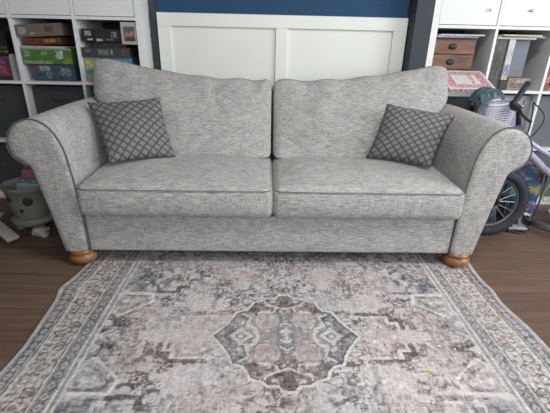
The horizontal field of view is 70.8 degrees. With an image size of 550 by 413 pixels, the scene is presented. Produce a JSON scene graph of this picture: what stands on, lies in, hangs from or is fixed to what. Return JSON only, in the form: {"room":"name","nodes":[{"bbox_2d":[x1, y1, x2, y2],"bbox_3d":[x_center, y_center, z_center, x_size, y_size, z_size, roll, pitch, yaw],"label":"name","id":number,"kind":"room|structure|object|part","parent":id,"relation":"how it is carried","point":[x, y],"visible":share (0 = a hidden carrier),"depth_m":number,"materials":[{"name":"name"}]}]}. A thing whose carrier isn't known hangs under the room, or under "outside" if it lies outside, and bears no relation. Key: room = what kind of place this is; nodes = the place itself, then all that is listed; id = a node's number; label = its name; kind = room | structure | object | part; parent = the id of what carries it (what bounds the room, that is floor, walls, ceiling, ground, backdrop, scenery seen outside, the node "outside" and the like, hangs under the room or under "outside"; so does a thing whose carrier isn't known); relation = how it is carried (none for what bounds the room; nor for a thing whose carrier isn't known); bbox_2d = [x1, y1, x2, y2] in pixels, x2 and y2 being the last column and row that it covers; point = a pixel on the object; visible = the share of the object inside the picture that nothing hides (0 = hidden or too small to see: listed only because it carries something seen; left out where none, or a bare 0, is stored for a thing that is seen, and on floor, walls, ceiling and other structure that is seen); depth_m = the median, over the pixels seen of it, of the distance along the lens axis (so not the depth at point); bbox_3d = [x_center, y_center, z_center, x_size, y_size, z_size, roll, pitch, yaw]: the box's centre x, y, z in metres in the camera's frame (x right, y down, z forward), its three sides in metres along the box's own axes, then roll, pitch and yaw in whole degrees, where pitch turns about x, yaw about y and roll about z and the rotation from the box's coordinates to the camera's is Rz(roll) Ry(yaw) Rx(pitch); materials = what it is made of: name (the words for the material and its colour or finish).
{"room":"living room","nodes":[
{"label":"living room","id":0,"kind":"room"},
{"bbox_2d":[0,198,549,370],"bbox_3d":[0.395,0.731,0.862,5.450,0.050,4.600,1,23,-1],"label":"floor","id":1,"kind":"structure","parent":0,"point":[33,268],"depth_m":1.77,"materials":[{"name":"brown wood"}]},
{"bbox_2d":[0,199,9,205],"bbox_3d":[-1.628,-0.017,2.298,0.216,0.076,0.052,10,24,20],"label":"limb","id":2,"kind":"object","parent":1,"relation":"on","point":[2,201],"visible":0.68,"depth_m":2.27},
{"bbox_2d":[0,221,19,241],"bbox_3d":[-1.422,0.114,2.003,0.224,0.079,0.060,14,26,27],"label":"ramp","id":3,"kind":"object","parent":1,"relation":"on","point":[6,233],"visible":1,"depth_m":1.98,"materials":[{"name":"plastic"}]},
{"bbox_2d":[0,177,53,229],"bbox_3d":[-1.347,-0.014,2.142,0.248,0.254,0.248,1,23,-1],"label":"bin","id":4,"kind":"object","parent":1,"relation":"on","point":[29,207],"visible":0.73,"depth_m":2.07,"materials":[{"name":"grey plastic"}]},
{"bbox_2d":[21,166,35,179],"bbox_3d":[-1.339,-0.184,2.127,0.097,0.083,0.070,-7,24,-20],"label":"block","id":5,"kind":"object","parent":4,"relation":"on","point":[27,173],"visible":0.46,"depth_m":2.09,"materials":[{"name":"pink plastic"}]},
{"bbox_2d":[33,226,49,237],"bbox_3d":[-1.241,0.134,2.060,0.071,0.054,0.064,1,23,-1],"label":"toy","id":6,"kind":"object","parent":1,"relation":"on","point":[41,231],"visible":1,"depth_m":2.04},
{"bbox_2d":[0,0,154,197],"bbox_3d":[-1.304,-0.964,2.387,1.113,1.815,0.390,1,23,-1],"label":"shelving unit","id":7,"kind":"object","parent":1,"relation":"on","point":[85,14],"visible":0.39,"depth_m":2.17,"materials":[{"name":"white wood"}]},
{"bbox_3d":[-1.645,-1.221,2.074,0.329,0.329,0.018,1,23,-1],"label":"cube door","id":8,"kind":"part","parent":7,"relation":"part of","materials":[{"name":"white plastic"}]},
{"bbox_3d":[-1.315,-0.479,2.592,1.037,0.016,0.390,1,23,-1],"label":"shelf","id":9,"kind":"part","parent":7,"relation":"part of","materials":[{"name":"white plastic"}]},
{"bbox_2d":[0,56,13,79],"bbox_3d":[-1.675,-0.861,2.380,0.245,0.134,0.250,1,23,-1],"label":"game","id":10,"kind":"object","parent":7,"relation":"on","point":[5,67],"visible":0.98,"depth_m":2.27,"materials":[{"name":"cardboard"}]},
{"bbox_2d":[0,40,14,55],"bbox_3d":[-1.668,-0.966,2.347,0.255,0.082,0.270,1,23,-1],"label":"game","id":11,"kind":"object","parent":10,"relation":"on","point":[6,46],"visible":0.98,"depth_m":2.23,"materials":[{"name":"black cardboard"}]},
{"bbox_2d":[0,32,11,39],"bbox_3d":[-1.675,-1.023,2.322,0.240,0.042,0.230,1,23,-1],"label":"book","id":12,"kind":"object","parent":11,"relation":"on","point":[3,35],"visible":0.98,"depth_m":2.23,"materials":[{"name":"black paper"}]},
{"bbox_2d":[8,54,16,79],"bbox_3d":[-1.540,-0.859,2.367,0.018,0.145,0.220,1,23,-1],"label":"book","id":13,"kind":"object","parent":7,"relation":"on","point":[9,55],"visible":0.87,"depth_m":2.27,"materials":[{"name":"grey paper"}]},
{"bbox_2d":[0,83,28,136],"bbox_3d":[-1.663,-0.639,2.522,0.323,0.318,0.343,1,23,-1],"label":"storage box","id":14,"kind":"object","parent":7,"relation":"in","point":[13,105],"visible":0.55,"depth_m":2.37,"materials":[{"name":"grey fabric"}]},
{"bbox_2d":[0,142,29,183],"bbox_3d":[-1.670,-0.316,2.658,0.323,0.318,0.343,1,23,-1],"label":"storage box","id":15,"kind":"object","parent":7,"relation":"on","point":[10,168],"visible":0.15,"depth_m":2.52,"materials":[{"name":"grey fabric"}]},
{"bbox_2d":[12,55,19,79],"bbox_3d":[-1.522,-0.856,2.369,0.014,0.140,0.220,1,23,-1],"label":"book","id":16,"kind":"object","parent":7,"relation":"on","point":[13,56],"visible":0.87,"depth_m":2.27,"materials":[{"name":"grey paper"}]},
{"bbox_3d":[-1.294,-1.217,2.083,0.329,0.329,0.018,1,23,-1],"label":"cube door","id":17,"kind":"part","parent":7,"relation":"part of","materials":[{"name":"white plastic"}]},
{"bbox_3d":[-1.308,-0.803,2.455,1.037,0.016,0.390,1,23,-1],"label":"shelf","id":18,"kind":"part","parent":7,"relation":"part of","materials":[{"name":"white plastic"}]},
{"bbox_2d":[31,64,81,80],"bbox_3d":[-1.306,-0.842,2.406,0.245,0.092,0.270,1,23,-1],"label":"game","id":19,"kind":"object","parent":7,"relation":"on","point":[41,72],"visible":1,"depth_m":2.28,"materials":[{"name":"blue cardboard"}]},
{"bbox_2d":[21,48,78,64],"bbox_3d":[-1.320,-0.923,2.366,0.280,0.087,0.280,1,23,-1],"label":"game","id":20,"kind":"object","parent":19,"relation":"on","point":[59,56],"visible":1,"depth_m":2.24,"materials":[{"name":"green cardboard"}]},
{"bbox_2d":[21,45,75,47],"bbox_3d":[-1.337,-0.965,2.338,0.240,0.010,0.258,1,23,-1],"label":"game","id":21,"kind":"object","parent":20,"relation":"on","point":[42,46],"visible":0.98,"depth_m":2.22,"materials":[{"name":"white cardboard"}]},
{"bbox_2d":[22,37,75,45],"bbox_3d":[-1.341,-0.995,2.333,0.222,0.049,0.245,1,23,-1],"label":"game","id":22,"kind":"object","parent":21,"relation":"on","point":[55,40],"visible":0.99,"depth_m":2.22,"materials":[{"name":"brown cardboard"}]},
{"bbox_2d":[14,23,73,37],"bbox_3d":[-1.333,-1.046,2.300,0.263,0.080,0.265,1,23,-1],"label":"game","id":23,"kind":"object","parent":22,"relation":"on","point":[43,30],"visible":1,"depth_m":2.18,"materials":[{"name":"brown cardboard"}]},
{"bbox_2d":[32,84,84,113],"bbox_3d":[-1.312,-0.635,2.530,0.323,0.318,0.343,1,23,-1],"label":"storage box","id":24,"kind":"object","parent":7,"relation":"in","point":[47,97],"visible":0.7,"depth_m":2.35,"materials":[{"name":"grey fabric"}]},
{"bbox_3d":[-1.300,-1.126,2.319,1.037,0.016,0.390,1,23,-1],"label":"shelf","id":25,"kind":"part","parent":7,"relation":"part of","materials":[{"name":"white plastic"}]},
{"bbox_3d":[-0.943,-1.212,2.091,0.329,0.329,0.018,1,23,-1],"label":"cube door","id":26,"kind":"part","parent":7,"relation":"part of","materials":[{"name":"white plastic"}]},
{"bbox_2d":[85,57,139,81],"bbox_3d":[-0.978,-0.859,2.405,0.270,0.138,0.270,1,23,-1],"label":"game","id":27,"kind":"object","parent":7,"relation":"on","point":[89,61],"visible":0.27,"depth_m":2.27,"materials":[{"name":"multicoloured cardboard"}]},
{"bbox_2d":[81,47,138,57],"bbox_3d":[-0.980,-0.944,2.361,0.277,0.051,0.285,1,23,-1],"label":"game","id":28,"kind":"object","parent":27,"relation":"on","point":[86,51],"visible":1,"depth_m":2.23,"materials":[{"name":"black cardboard"}]},
{"bbox_2d":[93,41,137,47],"bbox_3d":[-0.961,-0.987,2.357,0.190,0.030,0.240,1,23,-1],"label":"game","id":29,"kind":"object","parent":28,"relation":"on","point":[96,44],"visible":0.88,"depth_m":2.25,"materials":[{"name":"black cardboard"}]},
{"bbox_2d":[81,29,121,41],"bbox_3d":[-0.989,-1.024,2.319,0.226,0.065,0.260,1,23,-1],"label":"game","id":30,"kind":"object","parent":29,"relation":"on","point":[102,35],"visible":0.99,"depth_m":2.20,"materials":[{"name":"black cardboard"}]},
{"bbox_2d":[120,22,137,44],"bbox_3d":[-0.826,-0.979,2.188,0.084,0.115,0.010,1,23,-1],"label":"picture card","id":31,"kind":"object","parent":7,"relation":"on","point":[128,29],"visible":1,"depth_m":2.18,"materials":[{"name":"white paper"}]},
{"bbox_3d":[-0.767,-0.958,2.400,0.038,1.739,0.390,1,23,-1],"label":"panel","id":32,"kind":"part","parent":7,"relation":"part of","materials":[{"name":"white plastic"}]},
{"bbox_2d":[0,250,549,412],"bbox_3d":[0.032,0.467,1.394,1.870,0.007,2.720,1,23,-1],"label":"rug","id":33,"kind":"object","parent":1,"relation":"on","point":[132,331],"visible":0.8,"depth_m":1.37,"materials":[{"name":"beige fabric"}]},
{"bbox_2d":[6,59,532,266],"bbox_3d":[-0.015,-0.272,2.010,2.199,0.873,0.858,1,23,-1],"label":"sofa","id":34,"kind":"object","parent":33,"relation":"on","point":[257,165],"visible":0.85,"depth_m":1.77,"materials":[{"name":"grey fabric"}]},
{"bbox_3d":[-0.983,-0.232,2.033,0.266,0.611,0.814,1,23,-1],"label":"arm","id":35,"kind":"part","parent":34,"relation":"part of"},
{"bbox_2d":[88,97,174,163],"bbox_3d":[-0.703,-0.386,1.895,0.351,0.266,0.254,-10,25,-25],"label":"pillow","id":36,"kind":"object","parent":34,"relation":"on","point":[129,130],"visible":1,"depth_m":1.84,"materials":[{"name":"fabric"}]},
{"bbox_2d":[77,154,272,216],"bbox_3d":[-0.433,-0.127,1.878,0.846,0.184,0.515,1,23,-1],"label":"seat cushion","id":37,"kind":"object","parent":34,"relation":"on","point":[181,185],"depth_m":1.67,"materials":[{"name":"grey fabric"}]},
{"bbox_2d":[93,59,270,158],"bbox_3d":[-0.495,-0.527,2.063,0.951,0.460,0.338,1,23,-1],"label":"cushion","id":38,"kind":"object","parent":34,"relation":"on","point":[203,115],"depth_m":2.03,"materials":[{"name":"grey fabric"}]},
{"bbox_3d":[-0.021,-0.485,2.324,1.900,0.634,0.114,1,23,-1],"label":"frame","id":39,"kind":"part","parent":34,"relation":"part of","materials":[{"name":"grey fabric"}]},
{"bbox_2d":[273,66,447,158],"bbox_3d":[0.467,-0.515,2.085,0.951,0.460,0.341,1,23,-1],"label":"cushion","id":40,"kind":"object","parent":34,"relation":"on","point":[323,118],"depth_m":2.06,"materials":[{"name":"grey fabric"}]},
{"bbox_2d":[272,157,464,219],"bbox_3d":[0.407,-0.116,1.898,0.844,0.184,0.515,1,23,-1],"label":"seat cushion","id":41,"kind":"object","parent":34,"relation":"on","point":[303,188],"depth_m":1.69,"materials":[{"name":"grey fabric"}]},
{"bbox_2d":[366,103,454,166],"bbox_3d":[0.680,-0.371,1.938,0.361,0.258,0.245,13,25,25],"label":"pillow","id":42,"kind":"object","parent":34,"relation":"on","point":[404,134],"visible":1,"depth_m":1.89,"materials":[{"name":"fabric"}]},
{"bbox_3d":[0.949,-0.207,2.080,0.266,0.608,0.814,1,23,-1],"label":"arm","id":43,"kind":"part","parent":34,"relation":"part of"},
{"bbox_2d":[424,0,549,203],"bbox_3d":[1.613,-0.925,2.451,1.464,1.815,0.405,1,23,-1],"label":"shelving unit","id":44,"kind":"object","parent":1,"relation":"on","point":[488,18],"visible":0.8,"depth_m":2.21,"materials":[{"name":"white wood"}]},
{"bbox_3d":[0.900,-0.937,2.441,0.038,1.739,0.390,1,23,-1],"label":"panel","id":45,"kind":"part","parent":44,"relation":"part of","materials":[{"name":"white plastic"}]},
{"bbox_2d":[432,37,476,70],"bbox_3d":[1.057,-0.910,2.447,0.260,0.286,0.304,1,23,-1],"label":"wooden chest","id":46,"kind":"object","parent":44,"relation":"on","point":[454,54],"visible":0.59,"depth_m":2.29,"materials":[{"name":"brown wood"}]},
{"bbox_3d":[1.045,-0.862,2.307,0.048,0.034,0.008,1,23,-1],"label":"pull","id":47,"kind":"part","parent":46,"relation":"part of","materials":[{"name":"black plastic"}]},
{"bbox_3d":[1.060,-0.867,2.320,0.240,0.080,0.017,1,23,-1],"label":"drawer","id":48,"kind":"part","parent":46,"relation":"part of","materials":[{"name":"brown wood"}]},
{"bbox_3d":[1.047,-0.940,2.274,0.048,0.034,0.008,1,23,-1],"label":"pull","id":49,"kind":"part","parent":46,"relation":"part of","materials":[{"name":"black plastic"}]},
{"bbox_3d":[1.061,-0.945,2.287,0.240,0.080,0.017,1,23,-1],"label":"drawer","id":50,"kind":"part","parent":46,"relation":"part of","materials":[{"name":"brown wood"}]},
{"bbox_2d":[437,35,478,37],"bbox_3d":[1.056,-1.028,2.345,0.247,0.010,0.247,1,23,-1],"label":"magazine","id":51,"kind":"object","parent":46,"relation":"on","point":[441,36],"visible":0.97,"depth_m":2.24,"materials":[{"name":"white paper"}]},
{"bbox_2d":[437,34,484,35],"bbox_3d":[1.081,-1.035,2.340,0.260,0.007,0.275,1,23,-1],"label":"magazine","id":52,"kind":"object","parent":51,"relation":"on","point":[437,34],"visible":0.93,"depth_m":2.22,"materials":[{"name":"white paper"}]},
{"bbox_2d":[446,96,473,111],"bbox_3d":[1.079,-0.606,2.588,0.323,0.318,0.343,1,23,-1],"label":"storage box","id":53,"kind":"object","parent":44,"relation":"on","point":[462,102],"visible":0.11,"depth_m":2.41,"materials":[{"name":"grey fabric"}]},
{"bbox_3d":[1.097,-1.187,2.141,0.329,0.329,0.018,1,23,-1],"label":"cube door","id":54,"kind":"part","parent":44,"relation":"part of","materials":[{"name":"white plastic"}]},
{"bbox_2d":[448,71,496,96],"bbox_3d":[1.100,-0.712,2.237,0.280,0.125,0.232,1,23,-1],"label":"gift box","id":55,"kind":"object","parent":44,"relation":"on","point":[460,83],"visible":0.77,"depth_m":2.19,"materials":[{"name":"cardboard"}]},
{"bbox_3d":[1.617,-1.090,2.390,1.388,0.016,0.390,1,23,-1],"label":"shelf","id":56,"kind":"part","parent":44,"relation":"part of","materials":[{"name":"white plastic"}]},
{"bbox_2d":[488,39,508,88],"bbox_3d":[1.316,-0.895,2.428,0.077,0.284,0.280,1,23,-1],"label":"case","id":57,"kind":"object","parent":44,"relation":"on","point":[501,45],"visible":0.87,"depth_m":2.29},
{"bbox_2d":[497,37,535,39],"bbox_3d":[1.393,-1.018,2.348,0.230,0.008,0.259,1,23,-1],"label":"magazine","id":58,"kind":"object","parent":57,"relation":"on","point":[497,37],"visible":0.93,"depth_m":2.23,"materials":[{"name":"white paper"}]},
{"bbox_2d":[497,36,545,38],"bbox_3d":[1.431,-1.027,2.348,0.270,0.008,0.250,2,23,1],"label":"magazine","id":59,"kind":"object","parent":58,"relation":"on","point":[497,36],"visible":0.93,"depth_m":2.23,"materials":[{"name":"beige paper"}]},
{"bbox_2d":[498,34,542,36],"bbox_3d":[1.421,-1.028,2.330,0.239,0.007,0.249,1,23,-1],"label":"magazine","id":60,"kind":"object","parent":59,"relation":"on","point":[502,34],"visible":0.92,"depth_m":2.22,"materials":[{"name":"white paper"}]},
{"bbox_2d":[498,80,507,89],"bbox_3d":[1.379,-0.788,2.467,0.049,0.058,0.275,1,23,-1],"label":"pack","id":61,"kind":"object","parent":44,"relation":"on","point":[502,85],"visible":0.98,"depth_m":2.34},
{"bbox_2d":[500,39,515,79],"bbox_3d":[1.374,-0.916,2.404,0.034,0.224,0.270,1,23,-1],"label":"box file","id":62,"kind":"object","parent":61,"relation":"on","point":[511,44],"visible":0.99,"depth_m":2.28,"materials":[{"name":"white cardboard"}]},
{"bbox_2d":[489,93,530,126],"bbox_3d":[1.430,-0.601,2.597,0.323,0.318,0.343,1,23,-1],"label":"storage box","id":63,"kind":"object","parent":44,"relation":"in","point":[527,98],"visible":0.04,"depth_m":2.42,"materials":[{"name":"grey plastic"}]},
{"bbox_2d":[506,77,530,90],"bbox_3d":[1.473,-0.792,2.464,0.135,0.072,0.260,1,23,-1],"label":"box","id":64,"kind":"object","parent":44,"relation":"on","point":[514,83],"visible":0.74,"depth_m":2.34,"materials":[{"name":"beige cardboard"}]},
{"bbox_2d":[507,40,530,76],"bbox_3d":[1.451,-0.935,2.436,0.114,0.206,0.240,1,23,-1],"label":"folder","id":65,"kind":"object","parent":64,"relation":"on","point":[521,47],"visible":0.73,"depth_m":2.33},
{"bbox_3d":[1.448,-1.183,2.149,0.329,0.329,0.018,1,23,-1],"label":"cube door","id":66,"kind":"part","parent":44,"relation":"part of","materials":[{"name":"white plastic"}]},
{"bbox_3d":[1.610,-0.767,2.526,1.388,0.016,0.390,1,23,-1],"label":"shelf","id":67,"kind":"part","parent":44,"relation":"part of","materials":[{"name":"white plastic"}]},
{"bbox_2d":[530,94,549,145],"bbox_3d":[1.781,-0.597,2.605,0.323,0.318,0.343,1,23,-1],"label":"storage box","id":68,"kind":"object","parent":44,"relation":"in","point":[542,137],"visible":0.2,"depth_m":2.47,"materials":[{"name":"grey plastic"}]},
{"bbox_2d":[533,151,549,195],"bbox_3d":[1.774,-0.274,2.742,0.323,0.318,0.343,1,23,-1],"label":"storage box","id":69,"kind":"object","parent":44,"relation":"on","point":[544,159],"visible":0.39,"depth_m":2.58,"materials":[{"name":"plastic"}]},
{"bbox_3d":[1.602,-0.444,2.663,1.388,0.016,0.390,1,23,-1],"label":"shelf","id":70,"kind":"part","parent":44,"relation":"part of","materials":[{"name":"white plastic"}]},
{"bbox_2d":[543,66,549,90],"bbox_3d":[1.646,-0.826,2.442,0.030,0.160,0.240,1,23,-1],"label":"book","id":71,"kind":"object","parent":44,"relation":"on","point":[547,80],"visible":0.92,"depth_m":2.34,"materials":[{"name":"red paper"}]},
{"bbox_2d":[486,206,497,221],"bbox_3d":[1.210,-0.032,2.390,0.235,0.200,0.180,1,23,-1],"label":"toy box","id":72,"kind":"object","parent":1,"relation":"on","point":[491,217],"visible":0.05,"depth_m":2.33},
{"bbox_2d":[496,221,527,229],"bbox_3d":[1.399,0.116,2.287,0.140,0.014,0.090,3,23,4],"label":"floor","id":73,"kind":"structure","parent":1,"relation":"on","point":[514,226],"depth_m":2.26,"materials":[{"name":"grey plastic"}]},
{"bbox_2d":[478,81,549,235],"bbox_3d":[1.614,-0.257,2.152,1.240,0.818,0.326,1,23,-1],"label":"bicycle","id":74,"kind":"object","parent":1,"relation":"on","point":[501,112],"visible":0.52,"depth_m":2.09,"materials":[{"name":"metal"}]},
{"bbox_2d":[468,87,504,107],"bbox_3d":[1.135,-0.580,2.054,0.185,0.102,0.087,1,23,-1],"label":"bundle","id":75,"kind":"object","parent":74,"relation":"on","point":[477,95],"visible":1,"depth_m":2.05,"materials":[{"name":"teal fabric"}]},
{"bbox_2d":[478,99,518,124],"bbox_3d":[1.217,-0.503,2.134,0.204,0.169,0.153,1,23,-1],"label":"basket","id":76,"kind":"object","parent":74,"relation":"on","point":[501,112],"depth_m":2.08,"materials":[{"name":"purple plastic"}]},
{"bbox_3d":[1.220,-0.139,2.055,0.018,0.268,0.094,22,30,40],"label":"fork blade","id":77,"kind":"part","parent":74,"relation":"part of","materials":[{"name":"metal"}]},
{"bbox_3d":[1.283,-0.473,2.036,0.026,0.096,0.046,-8,25,-21],"label":"steering stem","id":78,"kind":"part","parent":74,"relation":"part of","materials":[{"name":"black plastic"}]},
{"bbox_3d":[1.278,-0.471,1.992,0.039,0.072,0.098,-9,25,-23],"label":"brake lever","id":79,"kind":"part","parent":74,"relation":"part of","materials":[{"name":"black plastic"}]},
{"bbox_2d":[505,229,528,233],"bbox_3d":[1.360,0.136,2.235,0.209,0.018,0.056,6,23,10],"label":"cable","id":80,"kind":"object","parent":1,"relation":"on","point":[519,231],"visible":0.78,"depth_m":2.22,"materials":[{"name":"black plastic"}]},
{"bbox_2d":[496,160,546,219],"bbox_3d":[1.457,-0.114,2.320,0.221,0.410,0.203,5,23,8],"label":"backpack","id":81,"kind":"object","parent":1,"relation":"on","point":[530,172],"visible":0.36,"depth_m":2.25,"materials":[{"name":"blue fabric"}]},
{"bbox_2d":[517,209,549,232],"bbox_3d":[1.621,0.167,2.082,0.367,0.090,0.585,1,23,-1],"label":"scooter","id":82,"kind":"object","parent":1,"relation":"on","point":[528,220],"visible":0.91,"depth_m":2.24,"materials":[{"name":"grey plastic"}]},
{"bbox_2d":[0,15,549,85],"bbox_3d":[0.379,-1.312,2.549,5.450,2.400,0.100,1,23,-1],"label":"wall","id":83,"kind":"structure","parent":0,"point":[4,25],"depth_m":2.52,"materials":[{"name":"paint"}]},
{"bbox_2d":[148,0,409,69],"bbox_3d":[0.071,-1.243,2.369,1.617,2.400,0.274,1,23,-1],"label":"wall","id":84,"kind":"structure","parent":0,"point":[341,8],"depth_m":2.26,"materials":[{"name":"paint"}]},
{"bbox_2d":[156,12,408,85],"bbox_3d":[0.037,-0.602,2.486,1.469,1.126,0.042,1,23,-1],"label":"wall paneling","id":85,"kind":"structure","parent":84,"relation":"attached to","point":[273,48],"depth_m":2.32,"materials":[{"name":"white wood"}]},
{"bbox_3d":[0.049,-1.081,2.269,1.469,0.066,0.016,1,23,-1],"label":"rail","id":86,"kind":"part","parent":85,"relation":"part of","materials":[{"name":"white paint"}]},
{"bbox_2d":[401,0,434,70],"bbox_3d":[0.839,-1.160,2.213,0.092,2.400,0.138,1,23,-1],"label":"wall pier","id":87,"kind":"object","parent":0,"point":[420,12],"visible":0.44,"depth_m":2.23,"materials":[{"name":"paint"}]},
{"bbox_3d":[-1.347,-0.019,2.140,0.156,0.092,0.156,1,23,-1],"label":"toy","id":88,"kind":"object","parent":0,"visible":0},
{"bbox_2d":[16,179,38,189],"bbox_3d":[-1.324,-0.108,2.078,0.111,0.084,0.070,-7,24,-20],"label":"block","id":89,"kind":"object","parent":88,"relation":"on","point":[21,184],"visible":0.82,"depth_m":2.05,"materials":[{"name":"blue plastic"}]}
]}

